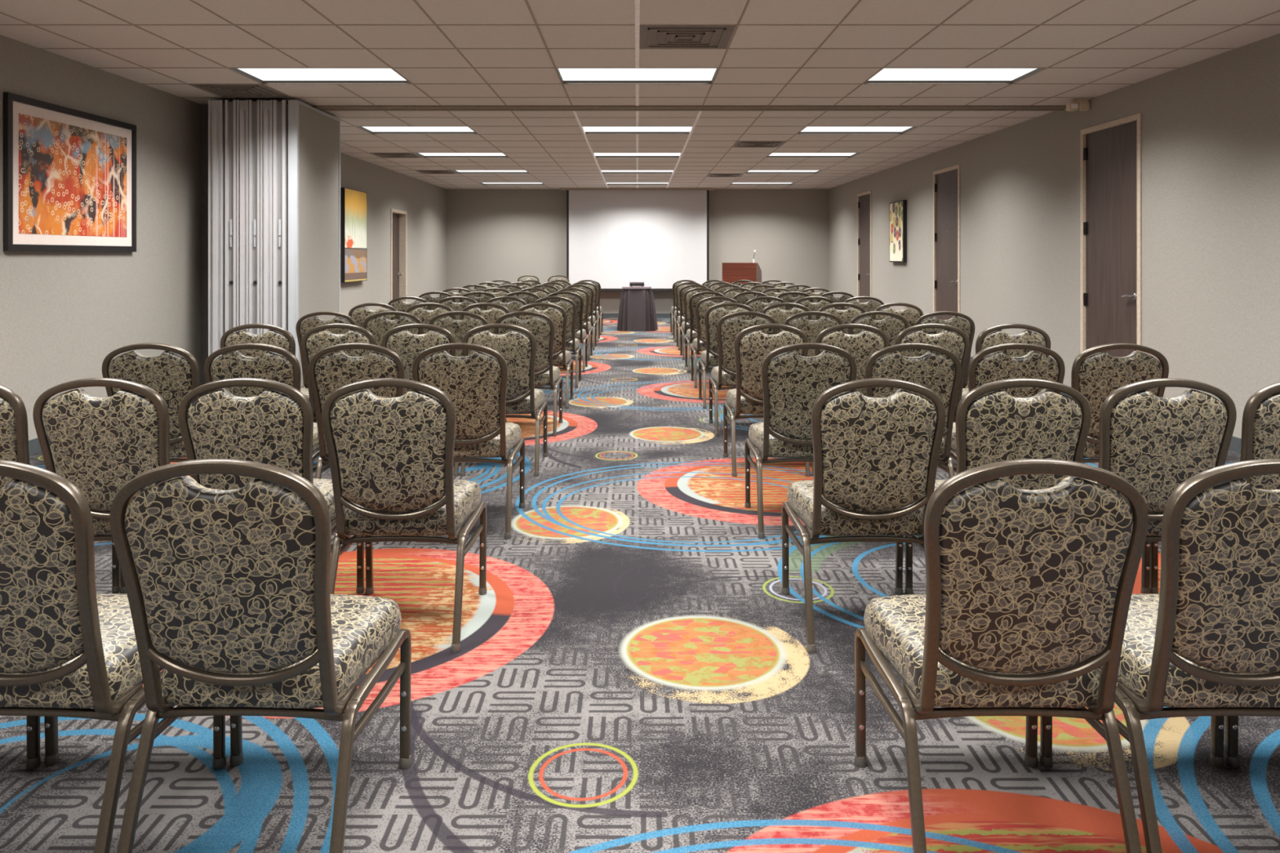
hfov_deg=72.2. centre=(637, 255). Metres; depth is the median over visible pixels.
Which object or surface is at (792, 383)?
banquet chair
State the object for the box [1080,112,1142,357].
door
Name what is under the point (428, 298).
banquet chair
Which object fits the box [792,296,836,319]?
banquet chair
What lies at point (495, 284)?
banquet chair
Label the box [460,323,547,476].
banquet chair
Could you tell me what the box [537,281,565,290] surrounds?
banquet chair
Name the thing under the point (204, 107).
trim
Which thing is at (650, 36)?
ceiling vent
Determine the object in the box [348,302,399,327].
banquet chair
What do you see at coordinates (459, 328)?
banquet chair
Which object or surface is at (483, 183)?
diffuser
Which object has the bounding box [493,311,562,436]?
banquet chair
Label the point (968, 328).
banquet chair
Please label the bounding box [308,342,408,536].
banquet chair
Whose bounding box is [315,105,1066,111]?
track
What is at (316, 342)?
banquet chair
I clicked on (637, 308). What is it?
table cloth
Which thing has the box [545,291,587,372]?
banquet chair
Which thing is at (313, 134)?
partition panel
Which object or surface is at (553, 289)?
banquet chair
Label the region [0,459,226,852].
banquet chair
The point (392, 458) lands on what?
banquet chair
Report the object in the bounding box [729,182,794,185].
ceiling light
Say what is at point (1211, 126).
wall
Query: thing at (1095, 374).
banquet chair
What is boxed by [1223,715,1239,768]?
banquet chair
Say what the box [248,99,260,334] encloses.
partition panel
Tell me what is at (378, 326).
banquet chair
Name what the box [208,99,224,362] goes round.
partition panel
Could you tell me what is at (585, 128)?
diffuser
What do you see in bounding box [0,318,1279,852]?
floor
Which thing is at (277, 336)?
banquet chair
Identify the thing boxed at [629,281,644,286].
projector
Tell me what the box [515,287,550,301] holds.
banquet chair
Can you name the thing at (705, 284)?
banquet chair
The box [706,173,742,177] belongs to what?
ceiling vent
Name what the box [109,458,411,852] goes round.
banquet chair
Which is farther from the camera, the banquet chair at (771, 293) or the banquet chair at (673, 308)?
the banquet chair at (673, 308)
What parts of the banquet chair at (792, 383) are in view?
leg, leg, seat frame, seat, rail, frame, backrest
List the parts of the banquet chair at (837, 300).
backrest, frame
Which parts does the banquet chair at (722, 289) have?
frame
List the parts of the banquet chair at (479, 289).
frame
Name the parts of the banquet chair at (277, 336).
backrest, frame, seat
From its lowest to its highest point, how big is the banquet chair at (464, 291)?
0.917 m
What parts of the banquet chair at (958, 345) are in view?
backrest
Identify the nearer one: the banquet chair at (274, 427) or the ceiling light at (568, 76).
the banquet chair at (274, 427)
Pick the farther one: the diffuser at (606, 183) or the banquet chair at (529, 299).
the diffuser at (606, 183)
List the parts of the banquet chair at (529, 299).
backrest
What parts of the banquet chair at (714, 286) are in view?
backrest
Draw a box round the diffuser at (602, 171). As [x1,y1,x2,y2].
[601,170,672,172]
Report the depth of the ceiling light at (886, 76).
6.97 m
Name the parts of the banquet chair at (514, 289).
backrest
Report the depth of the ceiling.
6.25 m
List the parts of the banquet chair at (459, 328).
frame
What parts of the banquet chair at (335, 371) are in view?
leg, seat frame, backrest, frame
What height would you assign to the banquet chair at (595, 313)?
0.917 m
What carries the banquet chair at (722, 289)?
on the floor
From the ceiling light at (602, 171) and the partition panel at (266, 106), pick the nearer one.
the partition panel at (266, 106)
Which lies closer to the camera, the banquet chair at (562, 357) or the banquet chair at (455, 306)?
the banquet chair at (562, 357)
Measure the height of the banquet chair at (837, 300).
0.917 m
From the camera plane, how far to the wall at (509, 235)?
18.50 m
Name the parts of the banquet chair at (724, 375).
leg, leg, seat frame, seat, rail, backrest, frame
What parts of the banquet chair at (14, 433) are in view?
backrest, frame, leg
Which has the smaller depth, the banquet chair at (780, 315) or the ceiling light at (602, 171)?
the banquet chair at (780, 315)
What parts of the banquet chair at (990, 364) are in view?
seat, seat frame, backrest, frame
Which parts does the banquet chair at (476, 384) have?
backrest, frame, rail, seat, seat frame, leg, leg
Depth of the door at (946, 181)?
11.50 m
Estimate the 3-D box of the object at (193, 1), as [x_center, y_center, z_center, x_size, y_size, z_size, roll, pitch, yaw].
[0.005,-1.395,8.150,8.070,0.005,20.700,0,0,0]
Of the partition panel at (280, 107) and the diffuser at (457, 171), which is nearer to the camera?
the partition panel at (280, 107)
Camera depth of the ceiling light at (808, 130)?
9.97 m
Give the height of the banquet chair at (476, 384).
0.917 m
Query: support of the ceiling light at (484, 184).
attached to the ceiling
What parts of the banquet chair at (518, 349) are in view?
leg, backrest, frame, rail, seat, seat frame, leg, leg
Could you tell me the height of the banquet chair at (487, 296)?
0.917 m
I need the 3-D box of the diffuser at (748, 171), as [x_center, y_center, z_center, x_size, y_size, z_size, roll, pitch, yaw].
[2.440,-1.426,14.675,1.204,0.010,0.594,0,0,0]
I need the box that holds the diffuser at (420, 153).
[418,152,506,155]
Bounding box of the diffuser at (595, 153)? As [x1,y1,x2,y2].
[594,152,680,155]
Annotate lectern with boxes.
[722,262,761,284]
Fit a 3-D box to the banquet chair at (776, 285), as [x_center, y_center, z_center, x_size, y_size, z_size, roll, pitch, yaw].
[2.250,0.867,13.652,0.477,0.917,0.561,0,0,0]
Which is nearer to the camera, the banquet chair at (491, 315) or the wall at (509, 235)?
the banquet chair at (491, 315)
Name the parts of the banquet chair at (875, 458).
leg, leg, seat frame, seat, rail, frame, backrest, leg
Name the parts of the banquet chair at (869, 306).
frame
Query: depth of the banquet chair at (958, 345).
5.25 m
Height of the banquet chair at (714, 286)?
0.917 m
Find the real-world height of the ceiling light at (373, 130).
0.068 m
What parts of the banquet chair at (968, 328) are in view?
backrest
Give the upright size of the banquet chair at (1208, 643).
0.917 m
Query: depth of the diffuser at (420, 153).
12.30 m
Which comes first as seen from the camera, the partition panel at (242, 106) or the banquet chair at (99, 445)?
the banquet chair at (99, 445)
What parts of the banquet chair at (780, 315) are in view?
frame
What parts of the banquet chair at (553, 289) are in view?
frame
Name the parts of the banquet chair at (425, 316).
frame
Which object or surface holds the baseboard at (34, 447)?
attached to the wall at (62, 313)
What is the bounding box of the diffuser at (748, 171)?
[746,170,817,172]
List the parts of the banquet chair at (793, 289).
frame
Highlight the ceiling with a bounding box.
[0,0,1279,189]
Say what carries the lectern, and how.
on the floor
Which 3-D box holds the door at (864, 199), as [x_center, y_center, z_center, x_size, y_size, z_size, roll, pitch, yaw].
[4.073,0.103,15.595,0.154,2.445,0.940,0,0,0]
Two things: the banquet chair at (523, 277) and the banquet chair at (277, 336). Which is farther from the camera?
the banquet chair at (523, 277)
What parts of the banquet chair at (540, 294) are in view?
backrest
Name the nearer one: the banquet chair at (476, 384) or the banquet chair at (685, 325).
the banquet chair at (476, 384)
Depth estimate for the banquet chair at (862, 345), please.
5.24 m
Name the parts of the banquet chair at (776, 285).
frame, backrest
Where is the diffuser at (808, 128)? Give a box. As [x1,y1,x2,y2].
[800,126,911,131]
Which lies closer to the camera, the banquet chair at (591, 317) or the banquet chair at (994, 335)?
the banquet chair at (994, 335)
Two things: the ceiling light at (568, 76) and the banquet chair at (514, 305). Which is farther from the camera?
the banquet chair at (514, 305)
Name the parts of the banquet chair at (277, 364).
backrest, frame, seat, seat frame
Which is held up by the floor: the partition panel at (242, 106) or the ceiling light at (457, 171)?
the partition panel at (242, 106)
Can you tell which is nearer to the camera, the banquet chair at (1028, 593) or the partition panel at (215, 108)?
the banquet chair at (1028, 593)
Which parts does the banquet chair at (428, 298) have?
frame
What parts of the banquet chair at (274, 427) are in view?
backrest, frame, seat, seat frame, leg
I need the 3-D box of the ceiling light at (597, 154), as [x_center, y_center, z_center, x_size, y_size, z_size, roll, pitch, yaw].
[0.000,-1.427,12.235,1.220,0.068,0.610,0,0,0]
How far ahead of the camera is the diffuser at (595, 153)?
12.30 m
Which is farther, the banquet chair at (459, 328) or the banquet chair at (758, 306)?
the banquet chair at (758, 306)
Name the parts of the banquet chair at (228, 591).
leg, backrest, rail, frame, leg, seat, seat frame, leg, leg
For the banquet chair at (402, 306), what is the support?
on the floor
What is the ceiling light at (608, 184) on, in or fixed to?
attached to the ceiling
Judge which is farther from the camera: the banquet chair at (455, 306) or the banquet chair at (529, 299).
the banquet chair at (529, 299)
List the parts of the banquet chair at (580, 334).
backrest, frame, seat, leg, leg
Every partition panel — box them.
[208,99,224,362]
[224,99,236,337]
[236,99,248,332]
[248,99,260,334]
[260,99,273,334]
[273,99,288,330]
[288,99,340,387]
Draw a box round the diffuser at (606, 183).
[606,182,667,183]
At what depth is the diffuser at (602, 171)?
14.88 m
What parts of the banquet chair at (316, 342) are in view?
backrest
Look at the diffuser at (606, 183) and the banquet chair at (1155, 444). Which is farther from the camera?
the diffuser at (606, 183)
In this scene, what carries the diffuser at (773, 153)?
attached to the ceiling light at (773, 154)
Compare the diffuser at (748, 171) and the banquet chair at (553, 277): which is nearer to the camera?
the diffuser at (748, 171)
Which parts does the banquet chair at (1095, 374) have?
seat frame, seat, rail, frame, backrest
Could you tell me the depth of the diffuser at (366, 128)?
9.84 m
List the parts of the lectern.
panel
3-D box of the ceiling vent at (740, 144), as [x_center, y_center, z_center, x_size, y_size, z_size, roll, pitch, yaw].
[1.525,-1.396,11.015,0.586,0.024,0.586,0,0,0]
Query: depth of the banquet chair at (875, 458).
2.95 m
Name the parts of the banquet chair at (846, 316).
frame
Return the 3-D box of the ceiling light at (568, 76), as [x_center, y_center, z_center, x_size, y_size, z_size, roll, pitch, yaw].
[0.000,-1.427,6.835,1.220,0.068,0.610,0,0,0]
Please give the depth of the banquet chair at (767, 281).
14.54 m
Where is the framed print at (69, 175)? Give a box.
[3,92,136,252]
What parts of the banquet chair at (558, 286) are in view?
backrest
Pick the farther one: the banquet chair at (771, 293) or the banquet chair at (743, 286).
the banquet chair at (743, 286)
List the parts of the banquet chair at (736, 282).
backrest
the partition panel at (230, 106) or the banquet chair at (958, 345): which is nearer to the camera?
the banquet chair at (958, 345)
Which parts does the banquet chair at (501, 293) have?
backrest, frame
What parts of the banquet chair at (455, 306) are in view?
frame, backrest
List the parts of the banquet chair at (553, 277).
backrest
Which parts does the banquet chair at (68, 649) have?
backrest, rail, leg, frame, seat, seat frame, leg, leg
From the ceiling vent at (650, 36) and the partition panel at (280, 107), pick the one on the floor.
the partition panel at (280, 107)
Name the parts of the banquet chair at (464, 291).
frame, backrest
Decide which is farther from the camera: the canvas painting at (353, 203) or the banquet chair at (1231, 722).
the canvas painting at (353, 203)
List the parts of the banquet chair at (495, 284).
backrest, frame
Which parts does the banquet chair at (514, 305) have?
frame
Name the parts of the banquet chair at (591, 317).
frame, backrest, seat, leg, leg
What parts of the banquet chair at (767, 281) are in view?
backrest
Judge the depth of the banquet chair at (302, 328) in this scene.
6.40 m
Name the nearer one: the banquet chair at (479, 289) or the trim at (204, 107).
the trim at (204, 107)
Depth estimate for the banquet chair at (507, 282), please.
14.53 m
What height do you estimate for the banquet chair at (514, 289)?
0.917 m
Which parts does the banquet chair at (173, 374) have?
backrest, frame, rail, seat, seat frame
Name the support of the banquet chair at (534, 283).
on the floor
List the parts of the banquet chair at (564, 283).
backrest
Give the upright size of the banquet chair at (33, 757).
0.917 m
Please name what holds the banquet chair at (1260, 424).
on the floor
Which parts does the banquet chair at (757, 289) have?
backrest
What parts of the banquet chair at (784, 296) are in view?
frame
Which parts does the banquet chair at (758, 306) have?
frame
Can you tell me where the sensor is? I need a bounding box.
[1066,98,1089,111]
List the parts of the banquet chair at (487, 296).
frame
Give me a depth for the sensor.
7.82 m
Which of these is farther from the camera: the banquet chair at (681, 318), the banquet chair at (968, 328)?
the banquet chair at (681, 318)
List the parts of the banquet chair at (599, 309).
backrest, frame, leg, leg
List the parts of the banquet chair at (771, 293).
backrest, frame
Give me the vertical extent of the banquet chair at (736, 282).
0.917 m
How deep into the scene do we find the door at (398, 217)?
15.16 m
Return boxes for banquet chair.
[0,384,120,593]
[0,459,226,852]
[26,715,40,769]
[32,377,172,594]
[102,342,199,462]
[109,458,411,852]
[177,377,364,594]
[204,342,328,472]
[220,323,316,421]
[295,311,356,388]
[301,323,376,422]
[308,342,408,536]
[321,377,487,653]
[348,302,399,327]
[362,311,423,346]
[381,323,458,476]
[387,296,431,318]
[404,302,455,333]
[409,342,524,539]
[418,291,456,310]
[427,311,488,356]
[435,296,479,319]
[439,287,474,302]
[457,284,487,297]
[458,291,497,310]
[459,302,510,333]
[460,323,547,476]
[474,281,501,292]
[477,287,512,302]
[483,296,528,316]
[486,280,511,288]
[493,284,522,294]
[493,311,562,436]
[502,291,541,307]
[505,281,533,291]
[515,280,541,286]
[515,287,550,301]
[515,302,573,408]
[517,275,538,284]
[528,284,558,296]
[533,296,581,388]
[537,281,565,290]
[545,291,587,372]
[546,280,571,287]
[547,275,568,284]
[554,287,592,359]
[563,284,596,350]
[572,281,599,342]
[577,280,603,334]
[670,280,696,334]
[672,281,701,342]
[675,284,710,350]
[680,287,717,359]
[684,291,726,373]
[690,296,738,388]
[698,302,755,408]
[702,280,726,287]
[707,281,734,290]
[708,311,777,436]
[714,284,744,296]
[722,287,756,301]
[723,323,810,476]
[731,280,756,286]
[731,291,770,308]
[739,281,767,291]
[744,296,788,316]
[744,342,857,538]
[750,284,779,294]
[760,287,795,302]
[760,302,812,333]
[761,280,786,288]
[771,281,799,292]
[774,291,813,310]
[781,377,946,653]
[782,311,844,356]
[785,284,814,297]
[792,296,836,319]
[798,287,833,302]
[811,323,888,476]
[815,302,866,333]
[817,291,856,310]
[840,296,884,318]
[848,311,909,346]
[853,458,1148,852]
[861,342,961,536]
[871,302,923,327]
[894,323,969,422]
[904,377,1091,595]
[914,311,974,388]
[938,342,1065,472]
[953,323,1050,421]
[1039,458,1279,852]
[1071,342,1168,462]
[1085,377,1236,594]
[1149,382,1279,594]
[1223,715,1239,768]
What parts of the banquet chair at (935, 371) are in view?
backrest, frame, seat, seat frame, rail, leg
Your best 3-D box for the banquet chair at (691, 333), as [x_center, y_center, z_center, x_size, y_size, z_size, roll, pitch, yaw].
[0.803,0.867,10.156,0.477,0.917,0.561,0,0,0]
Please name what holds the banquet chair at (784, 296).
on the floor
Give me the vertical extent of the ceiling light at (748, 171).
0.068 m
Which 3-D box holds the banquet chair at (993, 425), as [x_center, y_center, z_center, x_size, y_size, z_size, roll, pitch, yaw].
[1.286,0.867,3.174,0.477,0.917,0.561,0,0,0]
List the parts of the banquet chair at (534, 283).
backrest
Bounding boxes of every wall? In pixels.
[0,34,446,439]
[446,189,828,313]
[828,33,1279,438]
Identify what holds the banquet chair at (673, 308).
on the floor
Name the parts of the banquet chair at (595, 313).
backrest, frame, seat, leg, leg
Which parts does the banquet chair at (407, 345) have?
backrest, frame, leg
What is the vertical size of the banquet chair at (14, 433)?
0.917 m
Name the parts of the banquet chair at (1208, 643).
leg, leg, seat frame, seat, frame, leg, rail, backrest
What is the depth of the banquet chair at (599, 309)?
14.59 m
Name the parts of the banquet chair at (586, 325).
frame, backrest, seat, leg, leg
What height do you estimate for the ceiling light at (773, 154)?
0.068 m
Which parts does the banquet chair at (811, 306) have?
backrest, frame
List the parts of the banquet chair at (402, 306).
frame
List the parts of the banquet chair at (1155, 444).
seat, leg, seat frame, rail, backrest, frame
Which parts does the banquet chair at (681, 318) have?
leg, leg, seat, backrest, frame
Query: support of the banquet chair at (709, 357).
on the floor
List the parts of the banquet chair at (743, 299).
frame, backrest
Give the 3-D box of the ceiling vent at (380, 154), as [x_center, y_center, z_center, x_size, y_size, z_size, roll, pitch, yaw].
[-3.355,-1.396,12.235,0.586,0.024,0.586,0,0,0]
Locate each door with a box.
[391,208,406,304]
[857,190,871,302]
[933,164,959,319]
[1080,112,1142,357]
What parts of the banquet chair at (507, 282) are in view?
backrest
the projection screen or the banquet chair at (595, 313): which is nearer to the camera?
the banquet chair at (595, 313)
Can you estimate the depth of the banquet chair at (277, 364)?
4.07 m
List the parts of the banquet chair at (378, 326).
frame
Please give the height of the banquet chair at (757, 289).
0.917 m
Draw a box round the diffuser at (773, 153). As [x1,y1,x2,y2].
[768,152,856,155]
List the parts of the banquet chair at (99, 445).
rail, backrest, frame, seat frame, leg, seat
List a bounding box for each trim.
[0,0,1279,189]
[200,103,208,395]
[573,0,702,187]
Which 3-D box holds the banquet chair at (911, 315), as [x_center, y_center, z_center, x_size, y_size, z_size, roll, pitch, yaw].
[2.250,0.867,7.833,0.477,0.917,0.561,0,0,0]
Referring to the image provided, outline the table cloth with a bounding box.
[617,285,657,331]
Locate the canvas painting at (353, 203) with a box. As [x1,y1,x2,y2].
[340,187,367,282]
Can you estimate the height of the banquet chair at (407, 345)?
0.917 m
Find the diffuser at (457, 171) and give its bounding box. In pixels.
[457,170,527,172]
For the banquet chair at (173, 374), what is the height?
0.917 m
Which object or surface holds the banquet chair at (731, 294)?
on the floor
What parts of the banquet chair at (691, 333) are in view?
leg, leg, seat, frame, backrest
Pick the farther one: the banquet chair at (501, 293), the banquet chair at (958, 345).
the banquet chair at (501, 293)
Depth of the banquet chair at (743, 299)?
9.89 m
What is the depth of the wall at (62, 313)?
7.10 m
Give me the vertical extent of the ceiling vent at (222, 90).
0.024 m
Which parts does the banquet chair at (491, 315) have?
frame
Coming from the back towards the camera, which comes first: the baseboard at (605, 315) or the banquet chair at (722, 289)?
the baseboard at (605, 315)
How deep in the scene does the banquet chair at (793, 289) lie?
12.21 m
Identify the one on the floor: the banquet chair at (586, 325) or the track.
the banquet chair at (586, 325)
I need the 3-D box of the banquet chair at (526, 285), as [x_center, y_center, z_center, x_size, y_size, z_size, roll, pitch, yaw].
[-1.792,0.867,13.646,0.477,0.917,0.561,0,0,0]
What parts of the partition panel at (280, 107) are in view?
panel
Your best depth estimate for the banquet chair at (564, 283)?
14.53 m
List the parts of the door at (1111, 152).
lever handle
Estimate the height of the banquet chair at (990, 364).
0.917 m
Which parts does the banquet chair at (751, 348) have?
leg, leg, seat frame, seat, rail, frame, backrest, leg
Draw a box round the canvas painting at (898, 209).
[888,200,906,262]
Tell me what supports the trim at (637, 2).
attached to the ceiling
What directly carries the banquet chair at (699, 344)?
on the floor
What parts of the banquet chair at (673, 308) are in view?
leg, leg, seat, frame, backrest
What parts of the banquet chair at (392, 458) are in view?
leg, leg, backrest, frame, rail, seat frame, seat, leg, leg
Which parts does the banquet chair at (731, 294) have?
backrest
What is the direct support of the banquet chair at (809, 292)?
on the floor
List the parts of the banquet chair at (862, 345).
frame, backrest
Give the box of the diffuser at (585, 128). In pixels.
[582,126,691,131]
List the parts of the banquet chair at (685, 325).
leg, leg, seat, backrest, frame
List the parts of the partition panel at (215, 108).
panel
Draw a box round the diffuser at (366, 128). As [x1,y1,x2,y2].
[362,126,473,131]
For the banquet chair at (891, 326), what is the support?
on the floor
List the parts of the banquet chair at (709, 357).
leg, leg, seat frame, seat, rail, backrest, frame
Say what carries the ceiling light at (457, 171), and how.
attached to the ceiling
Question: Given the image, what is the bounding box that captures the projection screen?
[560,187,714,291]
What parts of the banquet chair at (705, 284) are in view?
backrest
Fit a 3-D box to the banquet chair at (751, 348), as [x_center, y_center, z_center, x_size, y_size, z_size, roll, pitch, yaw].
[0.803,0.867,5.506,0.477,0.917,0.561,0,0,0]
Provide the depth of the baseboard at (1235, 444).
5.92 m
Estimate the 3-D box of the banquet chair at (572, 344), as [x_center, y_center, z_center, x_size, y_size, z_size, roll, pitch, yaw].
[-0.828,0.867,8.994,0.477,0.917,0.561,0,0,0]
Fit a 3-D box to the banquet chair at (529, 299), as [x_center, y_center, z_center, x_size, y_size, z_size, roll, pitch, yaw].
[-1.310,0.867,10.162,0.477,0.917,0.561,0,0,0]
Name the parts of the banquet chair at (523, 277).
backrest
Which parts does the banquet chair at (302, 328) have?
backrest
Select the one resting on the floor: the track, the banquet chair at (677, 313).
the banquet chair at (677, 313)
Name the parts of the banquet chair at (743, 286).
backrest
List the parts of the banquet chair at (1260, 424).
leg, frame, backrest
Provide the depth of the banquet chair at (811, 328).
6.39 m
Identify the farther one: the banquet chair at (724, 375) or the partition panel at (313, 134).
the partition panel at (313, 134)
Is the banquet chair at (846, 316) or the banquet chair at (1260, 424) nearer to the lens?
the banquet chair at (1260, 424)
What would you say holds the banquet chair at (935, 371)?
on the floor
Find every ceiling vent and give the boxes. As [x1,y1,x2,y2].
[190,84,289,97]
[369,152,422,157]
[417,170,457,173]
[639,25,735,48]
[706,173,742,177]
[733,141,785,146]
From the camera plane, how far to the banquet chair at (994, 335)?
5.23 m
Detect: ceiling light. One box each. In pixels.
[230,68,411,84]
[356,126,476,133]
[413,152,507,157]
[453,170,529,173]
[480,182,544,185]
[556,68,718,84]
[582,126,692,133]
[593,152,680,157]
[601,170,673,173]
[606,182,667,185]
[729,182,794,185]
[745,170,821,173]
[766,152,860,157]
[797,126,917,133]
[863,68,1044,84]
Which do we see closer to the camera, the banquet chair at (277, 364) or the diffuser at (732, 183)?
the banquet chair at (277, 364)
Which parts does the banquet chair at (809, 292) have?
backrest, frame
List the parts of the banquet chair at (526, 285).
backrest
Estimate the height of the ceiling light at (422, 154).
0.068 m
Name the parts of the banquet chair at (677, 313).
leg, leg, seat, backrest, frame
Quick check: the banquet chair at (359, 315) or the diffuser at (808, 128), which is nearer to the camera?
the banquet chair at (359, 315)
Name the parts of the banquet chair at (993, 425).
leg, seat, backrest, frame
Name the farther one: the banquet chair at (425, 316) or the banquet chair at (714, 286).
the banquet chair at (714, 286)
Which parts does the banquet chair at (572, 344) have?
backrest, frame, seat, seat frame, leg, leg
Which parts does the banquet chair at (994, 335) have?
seat, backrest, frame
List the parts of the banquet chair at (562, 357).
backrest, frame, rail, seat, seat frame, leg, leg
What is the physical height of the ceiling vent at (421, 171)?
0.024 m
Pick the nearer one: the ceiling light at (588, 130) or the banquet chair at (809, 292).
the ceiling light at (588, 130)
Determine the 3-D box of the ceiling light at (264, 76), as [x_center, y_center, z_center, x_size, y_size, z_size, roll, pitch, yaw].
[-2.440,-1.427,6.835,1.220,0.068,0.610,0,0,0]
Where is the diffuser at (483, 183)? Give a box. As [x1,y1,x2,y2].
[483,182,542,183]
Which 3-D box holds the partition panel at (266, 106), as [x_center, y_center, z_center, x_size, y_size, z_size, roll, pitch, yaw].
[-3.257,-0.037,8.255,0.101,2.718,1.130,0,0,0]
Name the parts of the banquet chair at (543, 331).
backrest, frame, rail, seat, seat frame, leg, leg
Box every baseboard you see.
[28,394,202,455]
[599,313,674,318]
[969,356,1241,453]
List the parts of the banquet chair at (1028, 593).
leg, leg, seat, seat frame, rail, frame, leg, backrest, leg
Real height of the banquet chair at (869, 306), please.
0.917 m
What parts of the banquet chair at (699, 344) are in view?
leg, leg, seat frame, seat, frame, backrest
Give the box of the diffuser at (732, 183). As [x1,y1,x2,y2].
[732,182,791,183]
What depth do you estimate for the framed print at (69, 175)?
6.14 m
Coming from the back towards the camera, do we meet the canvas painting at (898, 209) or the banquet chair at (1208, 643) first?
the canvas painting at (898, 209)

